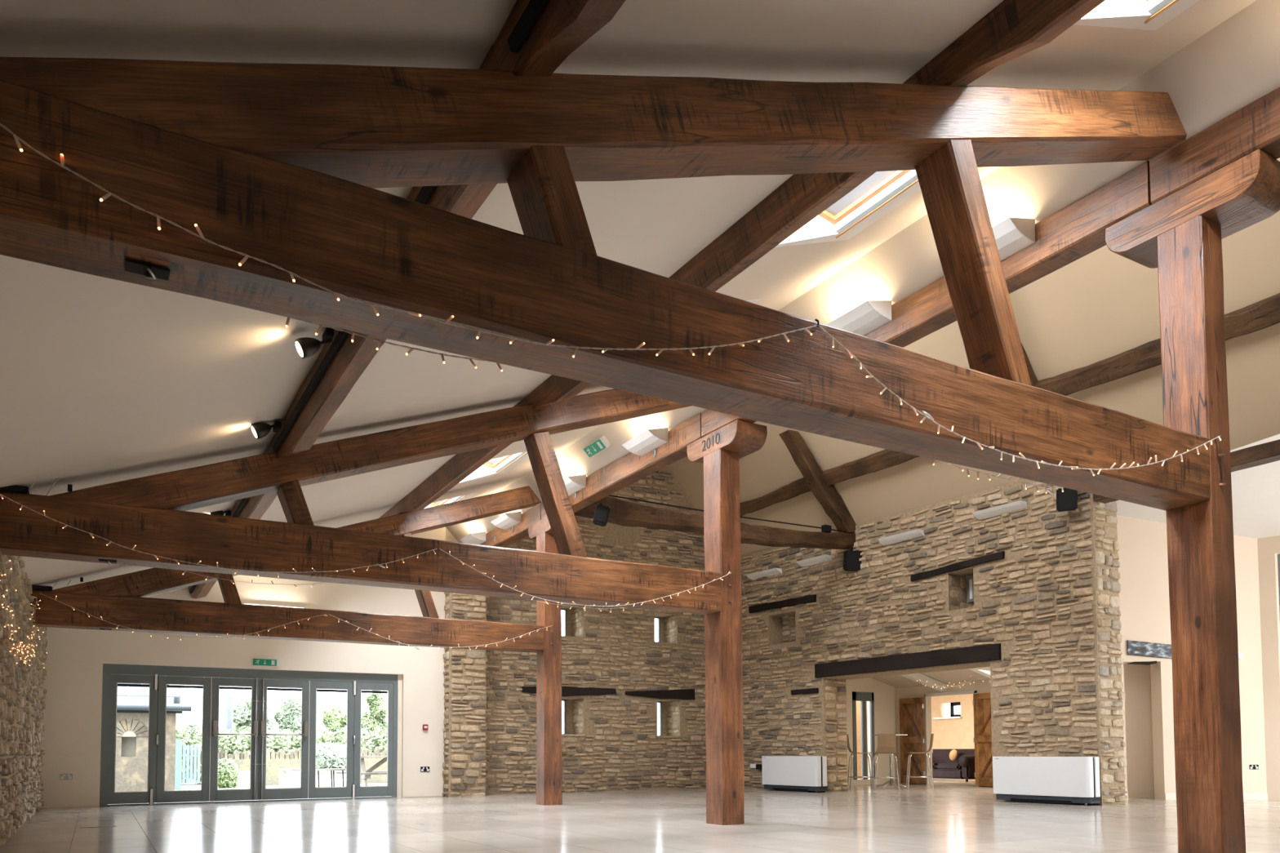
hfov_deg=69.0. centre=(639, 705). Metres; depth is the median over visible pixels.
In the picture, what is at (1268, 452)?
wall plate
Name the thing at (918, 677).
ceiling beam
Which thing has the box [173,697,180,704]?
flue pipe
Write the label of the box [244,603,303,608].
wall light
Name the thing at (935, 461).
fairy lights
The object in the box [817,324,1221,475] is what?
fairy lights
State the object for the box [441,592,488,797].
wall pier
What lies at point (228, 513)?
track spotlight
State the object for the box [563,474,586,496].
uplight
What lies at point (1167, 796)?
baseboard
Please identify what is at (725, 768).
post
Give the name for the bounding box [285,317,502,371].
fairy lights
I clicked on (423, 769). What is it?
wall socket
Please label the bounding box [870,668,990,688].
ceiling
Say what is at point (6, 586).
fairy lights
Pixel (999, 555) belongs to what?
lintel
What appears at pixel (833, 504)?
rafter
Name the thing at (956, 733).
wall
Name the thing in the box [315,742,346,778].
shrub
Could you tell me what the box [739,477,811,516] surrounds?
old purlin
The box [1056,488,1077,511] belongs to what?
speaker
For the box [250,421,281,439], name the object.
track spotlight
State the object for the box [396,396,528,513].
purlin
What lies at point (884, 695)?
wall
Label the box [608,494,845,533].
cable
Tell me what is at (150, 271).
roof hook
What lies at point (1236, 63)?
ceiling
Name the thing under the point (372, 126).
rafter
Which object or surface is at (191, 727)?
tree
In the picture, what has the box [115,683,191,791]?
outbuilding
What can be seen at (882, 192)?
window
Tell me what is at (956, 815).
floor
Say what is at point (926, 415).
connector
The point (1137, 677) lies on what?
wall
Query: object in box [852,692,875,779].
door
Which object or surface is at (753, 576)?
uplight
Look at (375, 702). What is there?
tree
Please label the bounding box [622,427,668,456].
uplight
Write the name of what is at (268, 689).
blind
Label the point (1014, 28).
purlin
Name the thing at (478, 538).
uplight
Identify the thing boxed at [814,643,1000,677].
lintel
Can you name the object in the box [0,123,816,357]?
fairy lights
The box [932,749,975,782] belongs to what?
sofa
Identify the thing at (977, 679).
fairy lights
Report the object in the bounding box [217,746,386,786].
fence
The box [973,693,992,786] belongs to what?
oak door
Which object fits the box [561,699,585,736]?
window
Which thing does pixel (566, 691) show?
lintel
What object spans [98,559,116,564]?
roof hook
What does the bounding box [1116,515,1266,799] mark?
wall
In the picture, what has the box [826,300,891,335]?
uplight
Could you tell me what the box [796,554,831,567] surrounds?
uplight
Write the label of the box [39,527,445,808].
wall
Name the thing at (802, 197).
purlin
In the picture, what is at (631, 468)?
plate
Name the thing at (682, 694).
lintel
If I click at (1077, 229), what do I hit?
plate
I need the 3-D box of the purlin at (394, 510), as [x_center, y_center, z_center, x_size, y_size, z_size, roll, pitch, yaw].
[-4.107,-2.602,14.302,0.220,0.277,3.450,1,-3,-30]
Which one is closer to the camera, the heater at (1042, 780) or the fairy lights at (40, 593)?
the fairy lights at (40, 593)
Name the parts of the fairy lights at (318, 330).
bulb, bulb, bulb, bulb, bulb, bulb, bulb, bulb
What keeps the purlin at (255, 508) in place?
attached to the ceiling at (104, 380)
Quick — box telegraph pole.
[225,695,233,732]
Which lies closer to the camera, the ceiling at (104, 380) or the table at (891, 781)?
the ceiling at (104, 380)
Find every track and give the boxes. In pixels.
[188,584,196,593]
[231,497,248,517]
[271,185,437,451]
[507,0,549,52]
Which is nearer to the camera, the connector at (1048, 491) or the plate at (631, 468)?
the connector at (1048, 491)
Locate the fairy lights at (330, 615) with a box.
[329,614,550,649]
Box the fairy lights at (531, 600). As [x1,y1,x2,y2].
[531,600,625,612]
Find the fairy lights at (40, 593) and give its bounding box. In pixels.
[40,593,327,639]
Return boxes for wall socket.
[59,773,72,780]
[420,766,429,772]
[1248,764,1258,769]
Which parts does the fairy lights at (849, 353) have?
bulb, bulb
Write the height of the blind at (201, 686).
0.040 m
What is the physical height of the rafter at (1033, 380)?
4.032 m
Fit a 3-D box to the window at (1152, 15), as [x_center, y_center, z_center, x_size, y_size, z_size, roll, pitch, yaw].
[2.687,-3.651,4.258,1.060,0.611,1.300,1,-3,-30]
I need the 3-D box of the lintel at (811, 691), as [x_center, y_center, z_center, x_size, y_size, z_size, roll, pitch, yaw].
[3.217,-0.255,17.899,0.210,0.099,0.719,2,-3,-34]
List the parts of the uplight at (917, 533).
plate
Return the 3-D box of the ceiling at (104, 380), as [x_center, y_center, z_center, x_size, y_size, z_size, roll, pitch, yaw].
[-0.925,-2.775,6.042,6.454,2.536,21.500,1,-3,-30]
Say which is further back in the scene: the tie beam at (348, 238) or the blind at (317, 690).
the blind at (317, 690)
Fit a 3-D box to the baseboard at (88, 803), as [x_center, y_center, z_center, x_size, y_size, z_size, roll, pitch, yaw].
[-8.299,1.449,13.613,0.695,0.100,0.023,1,-3,-30]
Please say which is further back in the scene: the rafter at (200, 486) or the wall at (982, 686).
the wall at (982, 686)
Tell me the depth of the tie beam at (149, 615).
11.80 m
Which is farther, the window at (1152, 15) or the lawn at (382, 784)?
the lawn at (382, 784)
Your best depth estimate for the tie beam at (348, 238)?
3.31 m
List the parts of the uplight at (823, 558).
plate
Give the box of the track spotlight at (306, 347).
[294,327,333,358]
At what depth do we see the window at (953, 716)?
25.88 m
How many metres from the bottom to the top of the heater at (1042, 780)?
0.675 m
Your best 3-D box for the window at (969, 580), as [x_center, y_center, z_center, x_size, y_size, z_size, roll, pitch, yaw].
[5.447,-1.898,15.287,0.056,0.420,0.157,2,-3,-34]
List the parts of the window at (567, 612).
frame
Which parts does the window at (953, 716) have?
sill, frame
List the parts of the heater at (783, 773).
panel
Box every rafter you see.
[0,56,1186,188]
[48,388,691,511]
[49,485,541,597]
[778,430,856,533]
[1021,343,1038,386]
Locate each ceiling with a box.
[0,0,1256,597]
[445,0,1279,542]
[668,157,1279,556]
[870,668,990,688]
[1115,434,1279,538]
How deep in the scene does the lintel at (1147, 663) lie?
14.47 m
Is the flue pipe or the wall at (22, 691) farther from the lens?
the flue pipe
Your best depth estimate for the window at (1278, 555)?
14.26 m
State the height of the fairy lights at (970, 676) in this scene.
0.328 m
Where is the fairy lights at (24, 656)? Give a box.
[16,595,38,663]
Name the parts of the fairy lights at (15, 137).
bulb, bulb, bulb, bulb, bulb, bulb, bulb, bulb, bulb, bulb, bulb, bulb, bulb, bulb, bulb, bulb, bulb, bulb, bulb, bulb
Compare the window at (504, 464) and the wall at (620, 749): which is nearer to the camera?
the window at (504, 464)
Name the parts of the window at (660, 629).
frame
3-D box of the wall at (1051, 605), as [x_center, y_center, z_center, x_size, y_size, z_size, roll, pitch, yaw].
[4.279,-0.789,16.738,0.655,4.960,8.613,2,-3,-34]
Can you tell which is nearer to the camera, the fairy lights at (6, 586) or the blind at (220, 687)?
the fairy lights at (6, 586)
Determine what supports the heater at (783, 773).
on the floor
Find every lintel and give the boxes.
[521,686,616,696]
[625,688,694,699]
[748,594,816,613]
[791,688,818,695]
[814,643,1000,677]
[910,551,1004,582]
[1126,640,1171,658]
[1127,661,1156,665]
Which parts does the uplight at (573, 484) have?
plate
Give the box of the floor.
[0,779,1279,852]
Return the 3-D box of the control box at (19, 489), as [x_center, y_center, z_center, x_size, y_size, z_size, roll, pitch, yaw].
[-4.511,-1.614,6.863,0.383,0.143,0.140,1,-3,-30]
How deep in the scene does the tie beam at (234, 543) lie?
7.87 m
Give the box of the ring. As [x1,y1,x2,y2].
[652,448,656,457]
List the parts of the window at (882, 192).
sash panel, frame rail, blind rail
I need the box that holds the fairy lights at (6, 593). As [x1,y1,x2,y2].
[0,563,31,662]
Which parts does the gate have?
post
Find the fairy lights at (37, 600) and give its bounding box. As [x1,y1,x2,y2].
[25,600,40,666]
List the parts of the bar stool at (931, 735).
leg, leg, leg, leg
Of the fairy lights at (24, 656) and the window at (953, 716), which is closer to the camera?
the fairy lights at (24, 656)
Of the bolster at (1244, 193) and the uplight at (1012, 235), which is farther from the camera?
the uplight at (1012, 235)
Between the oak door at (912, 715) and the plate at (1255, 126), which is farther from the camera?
the oak door at (912, 715)
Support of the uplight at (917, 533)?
attached to the wall at (1051, 605)
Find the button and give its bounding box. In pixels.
[1238,652,1243,659]
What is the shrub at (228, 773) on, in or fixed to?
on the lawn at (382, 784)
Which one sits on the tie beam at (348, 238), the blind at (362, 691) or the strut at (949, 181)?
the strut at (949, 181)
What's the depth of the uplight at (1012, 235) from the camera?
6.64 m
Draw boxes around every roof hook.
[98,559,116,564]
[124,258,169,280]
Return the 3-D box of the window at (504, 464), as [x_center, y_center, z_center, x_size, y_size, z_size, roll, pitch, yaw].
[-2.018,-3.228,12.298,1.060,0.611,1.250,1,-3,-30]
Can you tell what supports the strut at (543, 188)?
on the tie beam at (348, 238)
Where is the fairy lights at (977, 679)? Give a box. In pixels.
[921,679,977,688]
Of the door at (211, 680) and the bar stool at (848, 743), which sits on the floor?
the bar stool at (848, 743)
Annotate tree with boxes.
[178,722,200,779]
[232,697,279,737]
[271,695,301,746]
[320,705,346,742]
[360,690,387,743]
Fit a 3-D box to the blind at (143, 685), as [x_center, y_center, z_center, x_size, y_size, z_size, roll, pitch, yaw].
[-7.736,-0.300,14.230,0.433,0.040,0.017,1,-3,-30]
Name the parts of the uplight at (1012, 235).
plate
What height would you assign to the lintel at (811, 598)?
0.152 m
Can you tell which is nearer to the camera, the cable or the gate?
the cable
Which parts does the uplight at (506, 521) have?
plate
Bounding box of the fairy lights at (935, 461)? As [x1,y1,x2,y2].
[933,459,1063,493]
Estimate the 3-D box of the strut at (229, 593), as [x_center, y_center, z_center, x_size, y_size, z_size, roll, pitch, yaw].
[-5.139,-1.425,11.681,0.282,0.448,0.237,1,-3,-30]
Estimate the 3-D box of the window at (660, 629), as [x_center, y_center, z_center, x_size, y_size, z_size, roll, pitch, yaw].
[0.271,-1.561,19.679,0.562,0.598,0.120,1,-3,-30]
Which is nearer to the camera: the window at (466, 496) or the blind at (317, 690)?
the window at (466, 496)
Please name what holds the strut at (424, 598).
on the tie beam at (149, 615)
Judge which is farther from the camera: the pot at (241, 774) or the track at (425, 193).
the pot at (241, 774)
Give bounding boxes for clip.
[67,484,72,492]
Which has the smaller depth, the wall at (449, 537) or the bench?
the wall at (449, 537)
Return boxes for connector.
[921,410,933,421]
[1045,487,1053,495]
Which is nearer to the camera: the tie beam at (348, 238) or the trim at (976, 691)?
the tie beam at (348, 238)
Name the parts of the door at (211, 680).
frame, hinge plate, hinge plate, handle, frame, frame, frame, frame, hinge plate, hinge plate, frame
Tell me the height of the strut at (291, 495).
0.441 m
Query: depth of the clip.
6.94 m
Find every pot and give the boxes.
[234,771,243,786]
[242,771,249,786]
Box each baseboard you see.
[44,800,99,808]
[402,791,444,797]
[1164,793,1267,799]
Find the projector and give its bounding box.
[821,524,831,532]
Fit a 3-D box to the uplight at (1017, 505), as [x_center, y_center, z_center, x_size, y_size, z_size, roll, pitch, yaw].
[5.516,-2.988,14.319,0.170,0.100,0.852,2,-3,-34]
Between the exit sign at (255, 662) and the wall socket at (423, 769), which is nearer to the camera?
the exit sign at (255, 662)
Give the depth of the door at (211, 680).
14.96 m
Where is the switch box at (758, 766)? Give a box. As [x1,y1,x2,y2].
[750,764,762,769]
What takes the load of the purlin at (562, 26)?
attached to the ceiling at (104, 380)
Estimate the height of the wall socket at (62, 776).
0.090 m
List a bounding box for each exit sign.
[252,658,280,666]
[582,435,610,457]
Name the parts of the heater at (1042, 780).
panel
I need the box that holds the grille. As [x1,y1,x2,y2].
[847,551,862,570]
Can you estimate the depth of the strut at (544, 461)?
9.02 m
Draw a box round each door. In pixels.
[99,663,397,806]
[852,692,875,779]
[898,697,926,784]
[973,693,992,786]
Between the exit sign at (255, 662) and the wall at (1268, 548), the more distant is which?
the exit sign at (255, 662)
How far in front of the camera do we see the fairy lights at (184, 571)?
7.84 m
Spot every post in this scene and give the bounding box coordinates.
[536,532,562,805]
[703,448,744,825]
[1156,214,1245,852]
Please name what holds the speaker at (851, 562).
hanging from the tie beam at (622, 513)
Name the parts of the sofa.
seat, backrest, arm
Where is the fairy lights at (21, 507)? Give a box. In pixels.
[0,493,436,577]
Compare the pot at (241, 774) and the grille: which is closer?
the grille
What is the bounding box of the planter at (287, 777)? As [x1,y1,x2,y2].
[277,768,346,786]
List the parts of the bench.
leg, cross rail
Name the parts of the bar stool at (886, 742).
leg, leg, leg, leg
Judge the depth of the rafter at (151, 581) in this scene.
12.62 m
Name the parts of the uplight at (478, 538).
plate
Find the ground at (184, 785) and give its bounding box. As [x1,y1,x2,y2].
[181,777,947,787]
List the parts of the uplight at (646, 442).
plate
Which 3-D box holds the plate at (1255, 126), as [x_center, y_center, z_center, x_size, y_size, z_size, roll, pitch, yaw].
[5.439,-3.519,2.395,0.223,0.298,8.324,1,-3,-30]
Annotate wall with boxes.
[0,551,48,845]
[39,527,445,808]
[445,527,457,542]
[485,465,706,795]
[741,479,1127,805]
[845,677,897,785]
[856,701,868,779]
[896,680,992,787]
[930,693,974,779]
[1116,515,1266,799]
[1123,663,1154,797]
[1257,535,1279,799]
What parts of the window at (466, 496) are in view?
frame rail, blind rail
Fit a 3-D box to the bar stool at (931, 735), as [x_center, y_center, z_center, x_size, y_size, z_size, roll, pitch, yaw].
[5.589,1.131,18.613,0.526,1.101,0.470,-1,-3,11]
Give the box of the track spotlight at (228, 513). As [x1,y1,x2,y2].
[208,510,231,516]
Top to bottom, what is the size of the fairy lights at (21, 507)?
0.512 m
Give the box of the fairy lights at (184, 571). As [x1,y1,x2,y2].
[182,570,324,587]
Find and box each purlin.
[187,579,217,599]
[231,442,277,519]
[270,44,499,457]
[379,503,399,518]
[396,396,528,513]
[493,0,625,76]
[525,60,937,409]
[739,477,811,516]
[822,448,919,485]
[931,0,1105,85]
[1035,293,1279,395]
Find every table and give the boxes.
[315,768,345,787]
[873,734,907,788]
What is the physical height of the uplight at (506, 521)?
0.170 m
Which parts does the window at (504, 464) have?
sash panel, frame rail, blind rail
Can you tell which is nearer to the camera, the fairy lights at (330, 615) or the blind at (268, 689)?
the fairy lights at (330, 615)
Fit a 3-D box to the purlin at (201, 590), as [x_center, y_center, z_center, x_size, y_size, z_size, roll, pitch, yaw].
[-6.082,-1.825,13.104,0.234,0.282,3.452,1,-3,-30]
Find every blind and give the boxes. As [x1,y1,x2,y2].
[117,683,149,687]
[166,684,203,688]
[219,686,251,689]
[266,688,302,691]
[316,688,346,692]
[361,690,387,693]
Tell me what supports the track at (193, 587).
attached to the purlin at (201, 590)
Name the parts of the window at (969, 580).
glass pane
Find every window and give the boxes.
[424,492,477,508]
[457,451,528,484]
[560,608,572,636]
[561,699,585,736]
[654,617,664,642]
[656,701,681,737]
[745,297,762,303]
[774,169,920,247]
[933,702,962,719]
[966,576,973,602]
[1073,0,1199,30]
[1277,554,1279,612]
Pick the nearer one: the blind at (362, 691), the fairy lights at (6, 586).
the fairy lights at (6, 586)
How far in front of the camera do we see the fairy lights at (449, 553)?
9.02 m
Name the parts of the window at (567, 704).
frame, stone sill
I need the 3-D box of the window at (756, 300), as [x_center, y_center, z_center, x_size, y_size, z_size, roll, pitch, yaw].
[0.286,-3.435,8.362,1.060,0.611,1.280,1,-3,-30]
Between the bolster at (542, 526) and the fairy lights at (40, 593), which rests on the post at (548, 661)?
the bolster at (542, 526)
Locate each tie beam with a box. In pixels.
[0,79,1210,511]
[0,490,721,614]
[30,589,544,653]
[573,497,855,549]
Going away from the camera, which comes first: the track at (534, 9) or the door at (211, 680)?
the track at (534, 9)
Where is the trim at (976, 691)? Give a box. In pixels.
[924,689,980,786]
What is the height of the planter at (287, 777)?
0.421 m
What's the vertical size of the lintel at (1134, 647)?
0.334 m
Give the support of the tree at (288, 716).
on the ground at (184, 785)
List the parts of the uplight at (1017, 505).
plate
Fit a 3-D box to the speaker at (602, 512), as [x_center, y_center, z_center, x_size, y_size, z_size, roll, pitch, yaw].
[-0.540,-2.673,13.045,0.232,0.316,0.200,0,-3,-9]
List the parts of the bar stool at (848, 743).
leg, leg, leg, leg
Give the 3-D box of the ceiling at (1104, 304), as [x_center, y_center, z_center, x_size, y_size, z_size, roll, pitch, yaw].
[6.262,-5.851,10.595,3.590,6.607,21.820,1,-3,-30]
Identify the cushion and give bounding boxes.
[949,749,957,760]
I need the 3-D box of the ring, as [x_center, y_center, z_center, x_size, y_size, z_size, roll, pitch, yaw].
[0.174,-3.023,11.158,0.016,0.114,0.072,1,-3,-30]
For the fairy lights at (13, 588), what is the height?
0.614 m
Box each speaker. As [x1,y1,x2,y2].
[592,502,610,526]
[843,547,862,571]
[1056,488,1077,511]
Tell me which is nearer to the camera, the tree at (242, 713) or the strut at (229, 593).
the strut at (229, 593)
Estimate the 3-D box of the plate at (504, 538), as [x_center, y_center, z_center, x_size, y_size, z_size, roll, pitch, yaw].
[-2.304,-2.822,15.629,0.223,0.298,3.566,1,-3,-30]
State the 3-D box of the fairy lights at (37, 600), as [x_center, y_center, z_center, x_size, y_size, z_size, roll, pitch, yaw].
[-6.406,-0.816,9.814,0.085,0.932,1.812,1,-3,-30]
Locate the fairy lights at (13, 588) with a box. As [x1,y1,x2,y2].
[8,562,43,656]
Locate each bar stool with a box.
[846,734,875,789]
[871,733,899,790]
[906,733,933,789]
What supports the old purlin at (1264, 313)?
attached to the ceiling at (1104, 304)
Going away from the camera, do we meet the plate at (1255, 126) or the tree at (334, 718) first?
the plate at (1255, 126)
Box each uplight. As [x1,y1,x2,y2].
[459,531,485,544]
[490,511,521,529]
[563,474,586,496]
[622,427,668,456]
[746,568,782,580]
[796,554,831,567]
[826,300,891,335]
[877,528,924,546]
[972,500,1026,519]
[991,217,1035,260]
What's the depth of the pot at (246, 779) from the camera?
21.73 m
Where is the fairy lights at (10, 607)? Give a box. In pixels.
[1,562,39,653]
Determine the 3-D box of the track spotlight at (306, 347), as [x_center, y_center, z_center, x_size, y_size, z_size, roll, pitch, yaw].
[-1.950,-2.162,5.580,0.219,0.192,0.120,1,-3,-30]
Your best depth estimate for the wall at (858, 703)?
22.28 m
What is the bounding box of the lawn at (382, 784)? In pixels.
[174,782,386,791]
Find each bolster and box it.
[528,516,577,539]
[686,419,767,463]
[1105,148,1279,268]
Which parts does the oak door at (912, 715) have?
rail, rail, rail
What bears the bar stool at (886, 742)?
on the floor
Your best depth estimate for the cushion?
23.52 m
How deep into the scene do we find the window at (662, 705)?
19.64 m
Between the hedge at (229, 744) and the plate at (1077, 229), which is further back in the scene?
the hedge at (229, 744)
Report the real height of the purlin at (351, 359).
0.283 m
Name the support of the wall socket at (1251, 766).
attached to the wall at (1144, 594)
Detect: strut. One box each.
[217,573,241,604]
[276,480,314,525]
[401,533,439,618]
[506,145,597,255]
[524,431,586,557]
[914,139,1031,386]
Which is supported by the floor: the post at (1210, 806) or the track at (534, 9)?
the post at (1210, 806)
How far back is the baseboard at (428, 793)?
16.24 m
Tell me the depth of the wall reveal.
16.17 m
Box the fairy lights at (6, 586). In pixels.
[1,555,25,662]
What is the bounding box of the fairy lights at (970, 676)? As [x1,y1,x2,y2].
[911,675,971,687]
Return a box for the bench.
[334,755,386,786]
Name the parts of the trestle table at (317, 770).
leg, leg, leg, leg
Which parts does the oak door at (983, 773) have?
rail, rail, rail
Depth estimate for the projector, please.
16.57 m
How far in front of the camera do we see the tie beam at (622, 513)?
15.16 m
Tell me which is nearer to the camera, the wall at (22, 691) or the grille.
the wall at (22, 691)
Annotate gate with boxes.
[174,739,200,790]
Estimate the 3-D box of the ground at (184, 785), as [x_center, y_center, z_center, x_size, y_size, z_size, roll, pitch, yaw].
[-18.227,3.545,50.908,100.000,0.220,73.500,1,-3,-30]
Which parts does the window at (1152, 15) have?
blind rail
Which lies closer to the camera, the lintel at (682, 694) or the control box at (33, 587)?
the control box at (33, 587)
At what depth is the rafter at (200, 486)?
8.09 m
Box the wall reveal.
[396,675,402,797]
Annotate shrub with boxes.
[217,755,239,788]
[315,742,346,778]
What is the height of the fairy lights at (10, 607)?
0.571 m
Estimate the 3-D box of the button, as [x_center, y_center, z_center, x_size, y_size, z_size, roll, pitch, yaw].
[9.171,-0.750,14.273,0.120,0.120,0.030,-1,-3,5]
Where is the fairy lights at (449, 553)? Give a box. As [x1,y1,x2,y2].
[440,548,731,608]
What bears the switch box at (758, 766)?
attached to the wall at (1051, 605)
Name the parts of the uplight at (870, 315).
plate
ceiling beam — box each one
[899,673,946,692]
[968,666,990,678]
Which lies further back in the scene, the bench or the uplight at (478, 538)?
the bench
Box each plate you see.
[480,503,541,547]
[540,413,702,519]
[701,160,1151,437]
[1093,439,1279,503]
[1149,86,1279,204]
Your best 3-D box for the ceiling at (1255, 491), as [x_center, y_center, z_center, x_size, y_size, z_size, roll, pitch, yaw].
[10.159,-3.081,12.137,5.350,2.373,8.400,1,-3,-30]
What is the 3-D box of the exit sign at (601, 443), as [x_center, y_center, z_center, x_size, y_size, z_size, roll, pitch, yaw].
[-0.560,-3.349,12.081,0.134,0.135,0.534,1,-3,-30]
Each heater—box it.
[761,755,827,792]
[992,756,1100,805]
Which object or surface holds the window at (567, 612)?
in the wall at (620, 749)
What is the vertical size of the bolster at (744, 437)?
0.220 m
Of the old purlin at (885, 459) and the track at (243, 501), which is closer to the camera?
the track at (243, 501)
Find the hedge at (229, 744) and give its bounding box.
[175,725,386,785]
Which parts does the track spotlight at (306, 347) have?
arm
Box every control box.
[0,478,57,495]
[31,578,71,591]
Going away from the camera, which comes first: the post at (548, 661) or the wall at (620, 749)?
the post at (548, 661)
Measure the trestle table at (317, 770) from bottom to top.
0.484 m
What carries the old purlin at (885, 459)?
attached to the ceiling at (1104, 304)
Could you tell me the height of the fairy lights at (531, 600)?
0.144 m
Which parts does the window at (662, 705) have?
frame, stone sill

